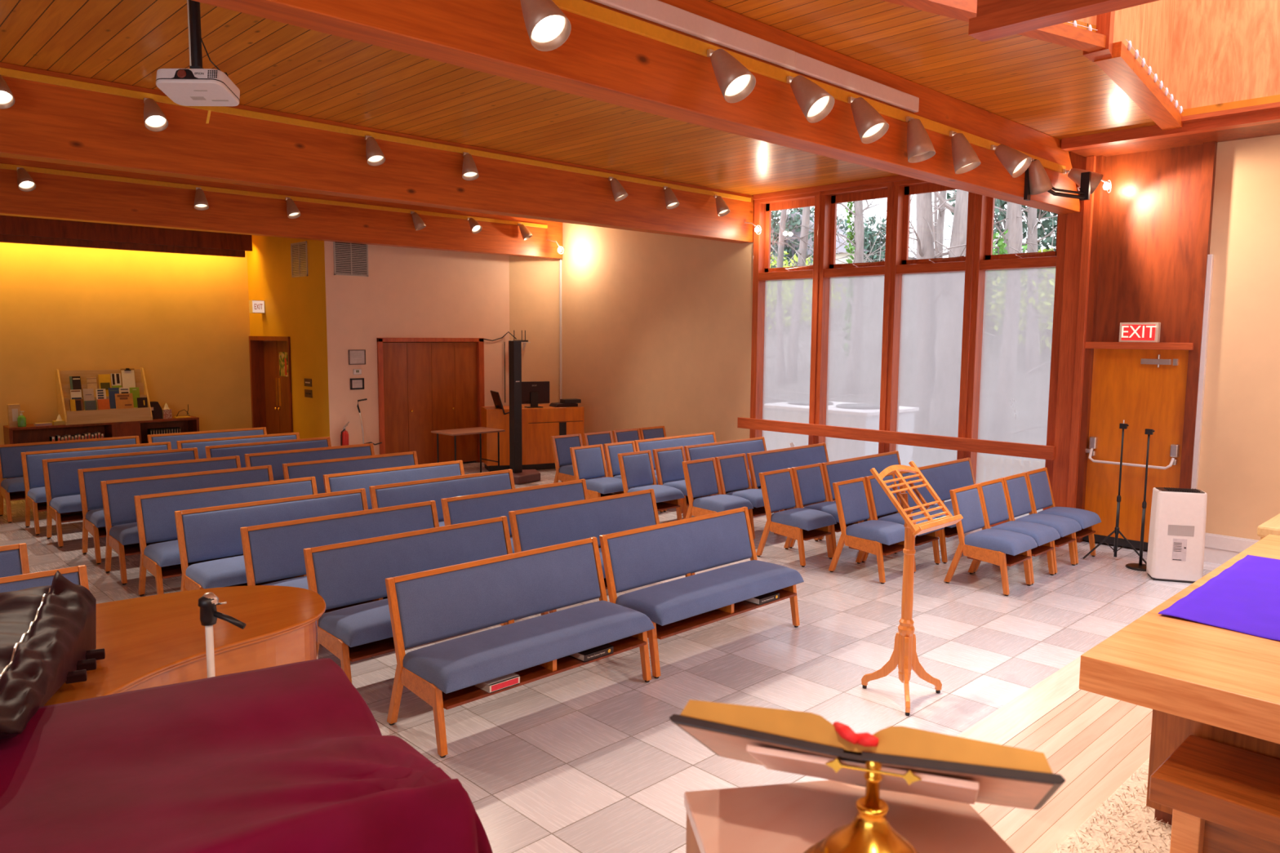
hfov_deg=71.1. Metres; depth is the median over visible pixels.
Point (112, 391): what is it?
brochure
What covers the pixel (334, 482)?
bench
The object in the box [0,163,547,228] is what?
track
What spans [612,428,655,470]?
chair
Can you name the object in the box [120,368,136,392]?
clipboard
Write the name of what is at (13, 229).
trim
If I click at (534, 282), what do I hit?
wall
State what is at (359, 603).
shelf
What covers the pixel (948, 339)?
tree
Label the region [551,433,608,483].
chair
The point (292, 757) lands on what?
draped cloth
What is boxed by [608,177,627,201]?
spotlight
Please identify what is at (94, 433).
book
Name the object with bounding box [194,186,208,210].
spotlight
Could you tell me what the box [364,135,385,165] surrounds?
spotlight
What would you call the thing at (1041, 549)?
shelf
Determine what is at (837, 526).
shelf
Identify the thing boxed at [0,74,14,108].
spotlight
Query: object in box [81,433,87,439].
book
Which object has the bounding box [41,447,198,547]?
bench
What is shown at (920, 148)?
spotlight
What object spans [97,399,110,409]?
brochure
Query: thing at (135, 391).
brochure
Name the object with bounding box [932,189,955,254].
tree
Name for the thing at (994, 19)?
trim
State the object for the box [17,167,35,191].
spotlight
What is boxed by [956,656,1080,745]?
step
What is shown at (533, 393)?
monitor
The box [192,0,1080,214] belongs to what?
ceiling beam
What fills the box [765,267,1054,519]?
hillside
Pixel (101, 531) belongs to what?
shelf
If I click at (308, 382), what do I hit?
switch plate
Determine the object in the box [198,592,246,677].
boom stand
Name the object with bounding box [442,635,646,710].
shelf
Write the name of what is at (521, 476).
speaker
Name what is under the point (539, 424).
desk
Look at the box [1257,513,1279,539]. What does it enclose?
bench
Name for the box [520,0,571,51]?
spotlight
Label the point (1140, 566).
microphone stand
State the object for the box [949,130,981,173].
spotlight
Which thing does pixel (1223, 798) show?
bench
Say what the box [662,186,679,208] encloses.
spotlight
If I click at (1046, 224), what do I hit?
pine tree
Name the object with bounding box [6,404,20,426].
box
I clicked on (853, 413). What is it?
air conditioner
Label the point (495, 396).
computer monitor
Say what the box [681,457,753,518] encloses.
chair
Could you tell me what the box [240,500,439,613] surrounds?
bench
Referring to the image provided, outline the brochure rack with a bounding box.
[55,368,152,425]
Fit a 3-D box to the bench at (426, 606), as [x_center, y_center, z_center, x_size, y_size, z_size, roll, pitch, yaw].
[-0.664,1.231,5.324,1.530,0.848,0.614,-5,8,-44]
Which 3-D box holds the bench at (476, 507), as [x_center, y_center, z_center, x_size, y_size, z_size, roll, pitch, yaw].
[-0.885,0.983,7.714,1.530,0.848,0.614,-5,8,-44]
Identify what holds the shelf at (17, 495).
attached to the bench at (11, 463)
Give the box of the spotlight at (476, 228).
[466,217,481,233]
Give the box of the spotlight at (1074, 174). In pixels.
[1062,168,1103,194]
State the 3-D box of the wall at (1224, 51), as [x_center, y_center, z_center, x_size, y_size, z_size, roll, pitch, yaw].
[6.910,-3.827,6.124,0.080,2.350,5.750,-5,8,-44]
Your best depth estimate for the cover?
2.93 m
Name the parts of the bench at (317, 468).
post, rail, post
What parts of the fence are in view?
fence rail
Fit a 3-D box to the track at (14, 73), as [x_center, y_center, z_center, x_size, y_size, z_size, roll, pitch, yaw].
[-3.809,-2.677,7.387,14.900,0.055,0.025,-5,8,-44]
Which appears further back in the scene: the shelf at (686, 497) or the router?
the router
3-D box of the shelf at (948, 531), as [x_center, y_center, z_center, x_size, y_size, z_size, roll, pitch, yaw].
[3.373,0.954,9.342,1.450,0.124,0.405,-5,8,-44]
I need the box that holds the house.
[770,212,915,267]
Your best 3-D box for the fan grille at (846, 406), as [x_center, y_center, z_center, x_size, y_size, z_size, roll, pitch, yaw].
[3.659,-0.341,14.882,0.800,0.050,0.800,-5,8,-44]
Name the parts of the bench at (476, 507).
post, seat, rail, backrest, post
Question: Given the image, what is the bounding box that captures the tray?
[173,416,191,418]
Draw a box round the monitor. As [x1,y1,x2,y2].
[521,381,549,408]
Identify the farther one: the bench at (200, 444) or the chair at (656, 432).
the chair at (656, 432)
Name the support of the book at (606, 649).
in the bench at (426, 606)
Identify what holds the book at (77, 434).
on the bookcase at (29, 433)
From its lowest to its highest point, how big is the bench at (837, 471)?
0.848 m
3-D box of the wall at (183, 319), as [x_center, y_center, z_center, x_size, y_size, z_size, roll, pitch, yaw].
[-10.668,-1.150,11.648,10.930,4.150,0.140,-5,8,-44]
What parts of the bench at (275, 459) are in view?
post, rail, post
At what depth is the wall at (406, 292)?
14.06 m
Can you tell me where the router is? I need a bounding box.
[513,330,528,342]
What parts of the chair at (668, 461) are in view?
post, rail, backrest, seat, post, leg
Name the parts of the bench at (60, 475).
post, leg, rail, leg, seat, rail, backrest, post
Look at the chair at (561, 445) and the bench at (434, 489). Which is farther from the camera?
the chair at (561, 445)
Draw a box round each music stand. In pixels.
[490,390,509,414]
[861,461,963,715]
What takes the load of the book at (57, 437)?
on the bookcase at (29, 433)
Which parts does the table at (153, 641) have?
lid moulding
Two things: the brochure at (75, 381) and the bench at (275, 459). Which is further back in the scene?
the brochure at (75, 381)
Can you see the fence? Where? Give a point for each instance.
(998, 464)
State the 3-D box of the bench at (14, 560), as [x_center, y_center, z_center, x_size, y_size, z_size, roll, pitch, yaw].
[-4.283,1.236,5.040,1.530,0.848,0.614,-5,8,-44]
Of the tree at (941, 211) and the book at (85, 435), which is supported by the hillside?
the tree at (941, 211)
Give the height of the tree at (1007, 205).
12.010 m
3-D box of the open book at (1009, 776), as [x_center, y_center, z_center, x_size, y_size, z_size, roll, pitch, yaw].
[0.352,0.526,1.421,0.552,0.225,0.304,3,6,20]
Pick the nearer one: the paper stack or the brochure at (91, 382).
the paper stack
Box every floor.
[0,460,1222,852]
[969,689,1152,852]
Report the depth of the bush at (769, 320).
29.02 m
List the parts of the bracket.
plate, arm, head plate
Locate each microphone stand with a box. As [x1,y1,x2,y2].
[1082,419,1146,564]
[1125,428,1155,571]
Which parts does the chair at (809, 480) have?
leg, post, rail, backrest, seat, post, leg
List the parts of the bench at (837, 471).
post, rail, backrest, post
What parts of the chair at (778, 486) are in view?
leg, post, rail, backrest, rail, leg, post, leg, seat, rail, leg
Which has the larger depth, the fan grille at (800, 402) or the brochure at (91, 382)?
the fan grille at (800, 402)
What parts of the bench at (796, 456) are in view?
post, rail, backrest, post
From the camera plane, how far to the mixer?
14.73 m
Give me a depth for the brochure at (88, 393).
13.44 m
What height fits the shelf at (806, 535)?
0.124 m
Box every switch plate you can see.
[303,377,311,386]
[304,389,312,397]
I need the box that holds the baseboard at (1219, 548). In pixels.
[1204,533,1258,564]
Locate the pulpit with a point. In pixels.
(793, 817)
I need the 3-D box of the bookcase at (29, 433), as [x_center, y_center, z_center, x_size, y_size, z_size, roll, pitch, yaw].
[-8.171,0.325,13.756,2.540,0.815,0.450,-5,8,-44]
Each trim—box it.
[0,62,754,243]
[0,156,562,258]
[0,214,252,257]
[559,258,561,399]
[749,182,1066,510]
[752,151,1070,526]
[881,0,1106,52]
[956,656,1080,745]
[968,0,1158,41]
[1051,151,1096,508]
[1061,102,1279,151]
[1070,122,1279,157]
[1082,10,1115,62]
[1093,40,1182,130]
[1191,253,1213,488]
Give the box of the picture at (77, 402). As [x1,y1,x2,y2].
[75,400,81,410]
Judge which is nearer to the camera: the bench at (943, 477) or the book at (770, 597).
the book at (770, 597)
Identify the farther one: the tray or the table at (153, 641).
the tray
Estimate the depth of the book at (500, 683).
4.89 m
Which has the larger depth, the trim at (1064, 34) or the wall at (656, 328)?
the wall at (656, 328)
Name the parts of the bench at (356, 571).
post, rail, leg, seat, rail, backrest, post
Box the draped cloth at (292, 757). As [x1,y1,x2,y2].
[0,657,493,852]
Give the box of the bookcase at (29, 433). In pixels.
[3,415,199,479]
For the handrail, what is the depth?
10.94 m
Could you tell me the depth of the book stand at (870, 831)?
1.28 m
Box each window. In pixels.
[761,198,814,450]
[825,189,887,462]
[899,182,965,504]
[975,196,1058,512]
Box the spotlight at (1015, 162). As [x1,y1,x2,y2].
[991,143,1031,177]
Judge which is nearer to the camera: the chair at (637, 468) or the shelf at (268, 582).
the shelf at (268, 582)
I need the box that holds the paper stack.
[33,422,52,426]
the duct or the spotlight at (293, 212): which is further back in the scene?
the spotlight at (293, 212)
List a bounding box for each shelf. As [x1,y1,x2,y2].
[9,490,25,501]
[37,502,46,511]
[60,508,99,522]
[97,525,113,537]
[124,538,177,555]
[161,555,242,578]
[226,577,294,586]
[324,596,387,613]
[348,636,395,662]
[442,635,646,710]
[521,342,530,351]
[600,493,617,497]
[604,577,607,589]
[655,589,796,639]
[656,502,679,511]
[685,495,701,505]
[725,486,760,493]
[752,506,778,516]
[773,528,831,540]
[784,498,835,510]
[834,521,853,532]
[848,543,904,555]
[915,534,938,546]
[944,526,957,537]
[967,553,1031,566]
[1031,545,1053,556]
[1054,537,1075,546]
[1075,528,1095,538]
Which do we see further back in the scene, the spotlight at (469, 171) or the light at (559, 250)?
the light at (559, 250)
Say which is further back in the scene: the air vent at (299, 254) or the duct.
the air vent at (299, 254)
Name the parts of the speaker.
plate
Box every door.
[248,336,293,434]
[377,337,484,464]
[1075,141,1217,550]
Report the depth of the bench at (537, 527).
7.25 m
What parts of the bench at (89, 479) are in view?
post, leg, rail, leg, seat, rail, backrest, post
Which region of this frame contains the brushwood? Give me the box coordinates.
[765,200,1057,472]
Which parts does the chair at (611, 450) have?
post, rail, backrest, post, seat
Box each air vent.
[290,240,307,277]
[333,241,368,276]
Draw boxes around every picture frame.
[348,349,365,364]
[350,377,364,389]
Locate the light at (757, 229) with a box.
[744,222,761,234]
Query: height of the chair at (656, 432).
0.848 m
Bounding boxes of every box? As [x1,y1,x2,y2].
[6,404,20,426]
[52,413,65,425]
[150,401,162,419]
[161,402,172,418]
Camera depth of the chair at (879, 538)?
8.24 m
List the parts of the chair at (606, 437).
post, rail, backrest, post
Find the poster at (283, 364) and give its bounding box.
[279,351,288,376]
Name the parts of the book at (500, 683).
red panel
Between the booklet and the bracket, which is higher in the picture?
the bracket
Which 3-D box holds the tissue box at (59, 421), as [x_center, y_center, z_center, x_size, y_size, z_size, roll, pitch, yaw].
[-8.527,-0.105,13.159,0.160,0.160,0.120,-5,8,-44]
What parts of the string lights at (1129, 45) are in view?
bulb, bulb, bulb, bulb, bulb, bulb, bulb, bulb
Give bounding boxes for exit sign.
[248,300,265,313]
[1119,322,1160,342]
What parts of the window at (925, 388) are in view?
sash, stay arm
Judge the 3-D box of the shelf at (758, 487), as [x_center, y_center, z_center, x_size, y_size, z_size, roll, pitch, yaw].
[1.327,0.744,11.246,1.450,0.124,0.405,-5,8,-44]
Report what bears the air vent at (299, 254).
in the wall at (295, 308)
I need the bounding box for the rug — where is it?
[1049,758,1171,852]
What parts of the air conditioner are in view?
lid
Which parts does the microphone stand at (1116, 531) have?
leg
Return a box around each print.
[351,379,362,387]
[1172,542,1186,560]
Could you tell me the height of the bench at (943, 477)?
0.848 m
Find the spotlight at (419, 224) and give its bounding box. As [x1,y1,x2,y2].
[410,211,426,231]
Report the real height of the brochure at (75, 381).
0.318 m
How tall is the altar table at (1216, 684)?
0.800 m
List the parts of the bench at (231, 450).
post, rail, post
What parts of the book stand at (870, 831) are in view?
desk plate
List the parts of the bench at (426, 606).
leg, post, rail, leg, rail, backrest, seat, post, rail, leg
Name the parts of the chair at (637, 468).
post, rail, backrest, post, seat, rail, leg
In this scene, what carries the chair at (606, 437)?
on the floor at (590, 757)
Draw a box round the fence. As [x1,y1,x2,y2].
[982,456,1043,515]
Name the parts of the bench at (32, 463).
post, leg, rail, leg, seat, rail, backrest, post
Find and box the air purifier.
[1146,487,1207,583]
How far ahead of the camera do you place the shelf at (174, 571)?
7.29 m
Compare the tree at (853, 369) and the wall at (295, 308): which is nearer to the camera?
the wall at (295, 308)
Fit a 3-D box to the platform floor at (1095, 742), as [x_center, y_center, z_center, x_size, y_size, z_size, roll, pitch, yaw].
[3.261,2.108,0.485,15.080,0.150,7.830,-5,8,-44]
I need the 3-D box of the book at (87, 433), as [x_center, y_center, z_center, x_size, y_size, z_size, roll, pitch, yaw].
[-8.282,0.207,13.452,0.037,0.222,0.152,-5,8,-44]
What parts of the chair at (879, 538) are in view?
leg, post, rail, backrest, rail, leg, post, leg, seat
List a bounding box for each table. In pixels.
[44,585,326,706]
[431,426,505,472]
[1079,534,1279,825]
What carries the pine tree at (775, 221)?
on the hillside
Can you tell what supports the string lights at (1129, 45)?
on the trim at (1126, 71)
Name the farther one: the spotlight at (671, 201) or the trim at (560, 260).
the trim at (560, 260)
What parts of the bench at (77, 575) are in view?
rail, backrest, post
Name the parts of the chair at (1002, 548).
leg, post, rail, backrest, leg, post, rail, seat, leg, leg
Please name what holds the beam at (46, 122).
attached to the wall at (656, 328)
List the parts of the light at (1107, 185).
bulb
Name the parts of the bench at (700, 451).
post, rail, backrest, post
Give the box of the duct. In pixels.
[591,0,919,112]
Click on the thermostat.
(356, 371)
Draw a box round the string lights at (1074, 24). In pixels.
[1066,20,1097,31]
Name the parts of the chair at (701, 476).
post, leg, rail, rail, backrest, post, seat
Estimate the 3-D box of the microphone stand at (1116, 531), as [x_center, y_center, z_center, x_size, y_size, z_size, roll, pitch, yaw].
[4.784,0.629,8.824,0.548,1.390,0.547,-5,8,-44]
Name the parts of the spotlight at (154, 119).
bulb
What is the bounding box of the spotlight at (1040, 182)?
[1028,157,1053,195]
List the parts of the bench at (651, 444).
post, seat, rail, backrest, post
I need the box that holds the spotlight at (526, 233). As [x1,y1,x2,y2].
[517,222,532,240]
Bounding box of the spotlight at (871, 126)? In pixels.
[848,96,888,143]
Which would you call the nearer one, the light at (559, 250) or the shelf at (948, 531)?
the shelf at (948, 531)
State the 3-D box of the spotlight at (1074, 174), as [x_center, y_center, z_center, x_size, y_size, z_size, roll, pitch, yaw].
[4.388,-2.434,8.869,0.368,0.261,0.205,1,6,5]
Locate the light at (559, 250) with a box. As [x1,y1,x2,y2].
[546,239,563,253]
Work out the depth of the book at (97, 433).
13.48 m
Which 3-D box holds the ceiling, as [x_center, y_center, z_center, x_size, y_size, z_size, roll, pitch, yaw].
[-1.518,-2.586,5.376,15.600,0.120,22.200,-5,8,-44]
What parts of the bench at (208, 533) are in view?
post, leg, rail, leg, seat, rail, backrest, post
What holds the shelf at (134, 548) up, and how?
attached to the bench at (117, 495)
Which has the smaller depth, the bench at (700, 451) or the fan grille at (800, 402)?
the bench at (700, 451)
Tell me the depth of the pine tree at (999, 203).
29.41 m
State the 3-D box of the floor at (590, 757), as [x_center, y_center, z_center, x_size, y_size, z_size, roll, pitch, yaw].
[-1.547,1.661,5.814,15.600,0.120,22.200,-5,8,-44]
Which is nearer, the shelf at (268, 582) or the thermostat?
the shelf at (268, 582)
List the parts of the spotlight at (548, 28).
bulb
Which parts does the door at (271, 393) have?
pull plate, pull plate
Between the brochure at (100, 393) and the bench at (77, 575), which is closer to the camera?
the bench at (77, 575)
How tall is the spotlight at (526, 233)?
0.284 m
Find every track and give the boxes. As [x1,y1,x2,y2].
[0,66,751,201]
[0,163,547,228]
[551,0,1066,173]
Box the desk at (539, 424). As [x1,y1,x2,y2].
[480,404,583,471]
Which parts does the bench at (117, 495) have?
post, leg, rail, leg, seat, rail, backrest, post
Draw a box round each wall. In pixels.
[0,242,252,479]
[246,235,329,439]
[324,240,509,454]
[382,342,439,342]
[509,255,559,404]
[561,215,754,470]
[1075,14,1097,25]
[1113,0,1175,97]
[1168,0,1279,110]
[1197,134,1279,540]
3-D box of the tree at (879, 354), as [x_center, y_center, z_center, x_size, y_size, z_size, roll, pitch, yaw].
[7.075,-7.366,21.170,3.739,12.011,3.905,0,6,-2]
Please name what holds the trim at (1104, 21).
attached to the wall at (1091, 20)
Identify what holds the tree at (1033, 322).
on the hillside
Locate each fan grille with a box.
[795,400,833,405]
[835,403,879,409]
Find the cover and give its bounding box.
[0,570,105,738]
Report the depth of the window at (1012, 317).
10.22 m
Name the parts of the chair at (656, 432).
post, rail, backrest, post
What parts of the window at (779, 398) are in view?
glass, sash, stay arm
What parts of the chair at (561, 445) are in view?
post, leg, rail, rail, backrest, post, seat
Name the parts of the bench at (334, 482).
post, rail, backrest, post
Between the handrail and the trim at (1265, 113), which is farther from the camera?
the handrail
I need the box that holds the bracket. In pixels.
[1023,167,1091,200]
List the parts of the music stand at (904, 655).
leg, rail, leg, leg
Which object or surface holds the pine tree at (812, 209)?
on the hillside
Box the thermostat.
[353,368,361,374]
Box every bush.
[766,250,846,328]
[983,229,1044,334]
[986,245,1055,354]
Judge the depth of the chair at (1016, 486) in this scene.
8.64 m
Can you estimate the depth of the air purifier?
8.06 m
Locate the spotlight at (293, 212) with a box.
[285,196,301,218]
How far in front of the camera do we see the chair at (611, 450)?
11.11 m
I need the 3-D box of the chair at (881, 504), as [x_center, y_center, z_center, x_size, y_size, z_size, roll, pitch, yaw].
[2.543,0.908,8.661,0.500,0.848,0.614,-5,8,-44]
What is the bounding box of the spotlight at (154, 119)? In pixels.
[143,97,168,131]
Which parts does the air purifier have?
panel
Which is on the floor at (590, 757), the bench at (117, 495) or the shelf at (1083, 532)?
the bench at (117, 495)
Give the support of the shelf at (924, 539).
attached to the chair at (881, 504)
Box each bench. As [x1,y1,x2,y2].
[0,435,139,523]
[0,542,29,577]
[0,564,88,592]
[20,441,171,535]
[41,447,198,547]
[77,455,240,564]
[100,465,273,584]
[133,476,317,595]
[146,426,266,449]
[174,488,368,591]
[176,432,299,458]
[204,436,331,467]
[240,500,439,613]
[244,443,374,480]
[282,451,417,493]
[303,515,548,683]
[323,460,464,522]
[368,469,515,537]
[385,537,654,758]
[440,479,600,553]
[508,488,694,613]
[599,506,804,678]
[634,431,716,511]
[684,436,766,510]
[746,443,835,511]
[819,450,933,540]
[894,457,975,563]
[1148,734,1279,852]
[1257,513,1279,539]
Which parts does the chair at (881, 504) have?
leg, post, rail, backrest, post, seat, leg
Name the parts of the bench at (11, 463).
leg, post, rail, leg, seat, rail, backrest, post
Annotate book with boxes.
[49,435,54,441]
[55,435,60,440]
[65,434,71,439]
[75,433,80,439]
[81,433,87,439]
[84,432,90,439]
[91,432,97,438]
[94,431,100,438]
[146,428,152,435]
[474,672,519,693]
[568,643,613,662]
[669,699,1065,809]
[744,591,779,605]
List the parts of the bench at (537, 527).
post, rail, backrest, seat, post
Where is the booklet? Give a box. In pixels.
[115,393,133,408]
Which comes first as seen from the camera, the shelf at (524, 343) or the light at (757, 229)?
the light at (757, 229)
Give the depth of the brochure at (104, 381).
13.68 m
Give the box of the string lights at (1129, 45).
[1125,39,1183,113]
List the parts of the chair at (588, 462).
post, rail, backrest, rail, leg, post, seat, rail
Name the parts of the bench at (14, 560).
rail, backrest, post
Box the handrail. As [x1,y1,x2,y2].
[737,417,1054,460]
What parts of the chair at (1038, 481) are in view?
post, rail, backrest, post, seat, leg, leg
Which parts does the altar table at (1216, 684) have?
leg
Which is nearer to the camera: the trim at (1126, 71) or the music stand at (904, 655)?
the music stand at (904, 655)
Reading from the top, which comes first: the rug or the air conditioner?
the air conditioner
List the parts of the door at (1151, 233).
panel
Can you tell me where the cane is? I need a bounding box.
[356,398,367,444]
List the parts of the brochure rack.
panel, panel, panel, panel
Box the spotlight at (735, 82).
[706,48,755,102]
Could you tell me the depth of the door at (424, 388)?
14.57 m
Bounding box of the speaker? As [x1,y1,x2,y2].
[508,340,540,484]
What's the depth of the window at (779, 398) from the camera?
12.59 m
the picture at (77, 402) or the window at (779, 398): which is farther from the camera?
the picture at (77, 402)
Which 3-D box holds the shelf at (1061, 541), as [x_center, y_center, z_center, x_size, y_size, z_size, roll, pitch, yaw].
[3.902,1.033,8.620,0.420,0.124,0.405,-5,8,-44]
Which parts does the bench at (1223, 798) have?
leg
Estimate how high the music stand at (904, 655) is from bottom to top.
1.426 m
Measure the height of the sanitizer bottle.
0.228 m
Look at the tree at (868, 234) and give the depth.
48.63 m
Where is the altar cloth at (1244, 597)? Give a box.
[1158,555,1279,640]
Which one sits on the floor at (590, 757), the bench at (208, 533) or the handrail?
the bench at (208, 533)
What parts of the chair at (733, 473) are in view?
post, rail, backrest, seat, post, leg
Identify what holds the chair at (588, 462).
on the floor at (590, 757)
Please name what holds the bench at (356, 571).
on the floor at (590, 757)
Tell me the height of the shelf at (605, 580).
0.124 m
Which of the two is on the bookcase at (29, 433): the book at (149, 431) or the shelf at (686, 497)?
the book at (149, 431)
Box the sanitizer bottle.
[17,410,26,426]
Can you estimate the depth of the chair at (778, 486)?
8.82 m
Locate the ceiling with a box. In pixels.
[0,0,1279,195]
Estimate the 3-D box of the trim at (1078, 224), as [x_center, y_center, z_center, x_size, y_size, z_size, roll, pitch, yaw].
[4.689,-0.837,9.631,0.320,4.150,0.260,-5,8,-44]
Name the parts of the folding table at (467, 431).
leg, leg, leg, leg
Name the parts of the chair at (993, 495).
leg, post, rail, backrest, post, seat, leg, leg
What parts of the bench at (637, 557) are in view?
post, leg, rail, backrest, seat, post, leg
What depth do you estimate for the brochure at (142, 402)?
13.87 m
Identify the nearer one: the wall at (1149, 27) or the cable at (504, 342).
the wall at (1149, 27)
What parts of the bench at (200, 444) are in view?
post, rail, post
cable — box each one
[484,331,516,341]
[504,342,505,402]
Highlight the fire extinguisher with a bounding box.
[340,422,349,445]
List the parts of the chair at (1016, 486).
post, rail, backrest, post, seat, leg, leg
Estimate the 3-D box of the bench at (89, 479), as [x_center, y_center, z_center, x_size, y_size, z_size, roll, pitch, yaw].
[-4.756,0.810,9.131,1.530,0.848,0.614,-5,8,-43]
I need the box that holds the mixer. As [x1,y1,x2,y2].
[549,398,581,407]
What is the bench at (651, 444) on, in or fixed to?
on the floor at (590, 757)
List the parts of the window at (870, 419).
glass, sash, stay arm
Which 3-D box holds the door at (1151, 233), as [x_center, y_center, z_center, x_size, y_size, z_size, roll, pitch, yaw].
[5.103,-0.736,9.121,0.184,4.060,1.060,-5,8,-44]
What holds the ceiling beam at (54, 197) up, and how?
attached to the wall at (534, 282)
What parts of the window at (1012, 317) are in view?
sash, stay arm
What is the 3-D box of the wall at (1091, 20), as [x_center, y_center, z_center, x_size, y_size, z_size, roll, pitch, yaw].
[2.178,-3.788,5.430,2.042,2.350,0.082,-3,7,-29]
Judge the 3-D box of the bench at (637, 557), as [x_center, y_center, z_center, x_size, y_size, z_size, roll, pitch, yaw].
[0.473,1.126,6.415,1.530,0.848,0.614,-5,8,-43]
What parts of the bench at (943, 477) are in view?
post, seat, rail, backrest, leg, post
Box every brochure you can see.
[69,376,82,397]
[69,399,83,411]
[70,389,82,399]
[82,388,94,408]
[84,400,96,410]
[86,377,97,396]
[95,388,106,409]
[97,373,111,396]
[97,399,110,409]
[108,387,119,408]
[111,373,121,393]
[119,386,129,393]
[129,386,139,407]
[137,397,147,408]
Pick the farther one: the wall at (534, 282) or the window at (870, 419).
the wall at (534, 282)
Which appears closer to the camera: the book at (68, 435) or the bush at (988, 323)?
the book at (68, 435)
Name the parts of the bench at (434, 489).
post, rail, seat, backrest, post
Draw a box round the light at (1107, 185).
[1077,179,1111,192]
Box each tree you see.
[770,203,875,378]
[770,205,851,266]
[770,206,839,364]
[770,207,802,267]
[835,199,884,396]
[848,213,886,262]
[877,209,912,358]
[880,192,1003,426]
[909,191,955,332]
[913,189,968,435]
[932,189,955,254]
[946,190,1057,253]
[952,191,1057,373]
[991,201,1055,441]
[994,202,1008,291]
[1036,210,1057,251]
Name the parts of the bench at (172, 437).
post, rail, post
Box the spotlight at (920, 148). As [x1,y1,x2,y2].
[906,115,935,162]
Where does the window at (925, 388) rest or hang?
in the wall at (656, 328)
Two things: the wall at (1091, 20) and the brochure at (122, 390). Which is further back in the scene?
the brochure at (122, 390)
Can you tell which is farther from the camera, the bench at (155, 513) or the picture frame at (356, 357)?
the picture frame at (356, 357)
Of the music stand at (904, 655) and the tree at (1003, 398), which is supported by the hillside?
the tree at (1003, 398)
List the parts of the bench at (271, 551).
post, seat, rail, backrest, post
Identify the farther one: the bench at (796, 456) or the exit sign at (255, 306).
the exit sign at (255, 306)
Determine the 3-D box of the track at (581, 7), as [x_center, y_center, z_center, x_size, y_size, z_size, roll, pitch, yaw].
[-0.902,-2.096,4.024,14.350,0.070,0.025,-5,8,-44]
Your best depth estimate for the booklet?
13.69 m
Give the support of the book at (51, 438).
on the bookcase at (29, 433)
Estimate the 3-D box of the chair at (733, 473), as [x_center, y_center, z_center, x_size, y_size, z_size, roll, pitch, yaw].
[1.207,0.765,9.963,0.500,0.848,0.614,-5,8,-44]
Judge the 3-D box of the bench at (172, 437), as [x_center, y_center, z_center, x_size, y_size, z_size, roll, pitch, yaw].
[-5.691,0.500,12.068,1.530,0.848,0.614,-5,8,-44]
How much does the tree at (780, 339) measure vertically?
12.010 m
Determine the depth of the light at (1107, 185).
9.08 m
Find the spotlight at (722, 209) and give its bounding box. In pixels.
[714,195,729,216]
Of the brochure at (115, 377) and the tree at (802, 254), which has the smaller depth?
the brochure at (115, 377)
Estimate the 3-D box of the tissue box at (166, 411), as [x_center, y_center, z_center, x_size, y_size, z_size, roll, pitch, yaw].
[-7.512,-0.253,14.215,0.120,0.250,0.120,-5,8,-44]
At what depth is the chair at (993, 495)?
8.29 m
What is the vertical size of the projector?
0.961 m
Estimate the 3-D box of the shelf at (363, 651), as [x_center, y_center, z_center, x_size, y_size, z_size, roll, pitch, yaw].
[-1.322,1.272,5.954,1.450,0.124,0.405,-5,8,-44]
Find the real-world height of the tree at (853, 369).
12.012 m
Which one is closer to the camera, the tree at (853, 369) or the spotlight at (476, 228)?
the spotlight at (476, 228)
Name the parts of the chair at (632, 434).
post, rail, backrest, post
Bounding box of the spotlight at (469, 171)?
[462,151,479,180]
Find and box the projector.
[155,0,239,123]
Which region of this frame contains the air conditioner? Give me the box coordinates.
[775,400,919,466]
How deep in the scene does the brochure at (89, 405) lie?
13.38 m
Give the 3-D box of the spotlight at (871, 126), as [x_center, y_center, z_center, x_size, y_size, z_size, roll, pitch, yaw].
[1.573,-2.133,6.203,0.207,0.330,0.304,-5,8,-44]
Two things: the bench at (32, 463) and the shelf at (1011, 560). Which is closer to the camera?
the shelf at (1011, 560)
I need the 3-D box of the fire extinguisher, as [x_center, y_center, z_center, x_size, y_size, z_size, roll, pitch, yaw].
[-4.434,0.168,13.483,0.139,0.476,0.122,-2,6,-21]
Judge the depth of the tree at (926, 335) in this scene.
17.06 m
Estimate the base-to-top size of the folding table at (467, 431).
0.740 m
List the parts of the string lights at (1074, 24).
bulb, bulb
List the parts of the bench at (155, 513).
post, leg, rail, leg, seat, rail, backrest, post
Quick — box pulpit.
[684,780,1015,852]
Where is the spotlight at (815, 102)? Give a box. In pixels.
[786,75,835,123]
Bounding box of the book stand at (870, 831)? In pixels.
[746,744,979,852]
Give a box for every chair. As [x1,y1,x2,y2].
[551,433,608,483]
[569,444,632,498]
[582,431,621,476]
[603,440,664,512]
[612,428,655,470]
[617,449,684,519]
[639,426,666,439]
[652,446,712,519]
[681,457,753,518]
[715,453,778,539]
[755,467,836,567]
[789,462,860,554]
[828,477,915,584]
[862,471,944,573]
[943,484,1037,595]
[973,478,1060,584]
[1000,472,1081,574]
[1024,467,1101,564]
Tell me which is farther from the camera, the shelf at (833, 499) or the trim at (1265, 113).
the shelf at (833, 499)
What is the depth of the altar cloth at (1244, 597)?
4.25 m
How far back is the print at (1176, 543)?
8.06 m

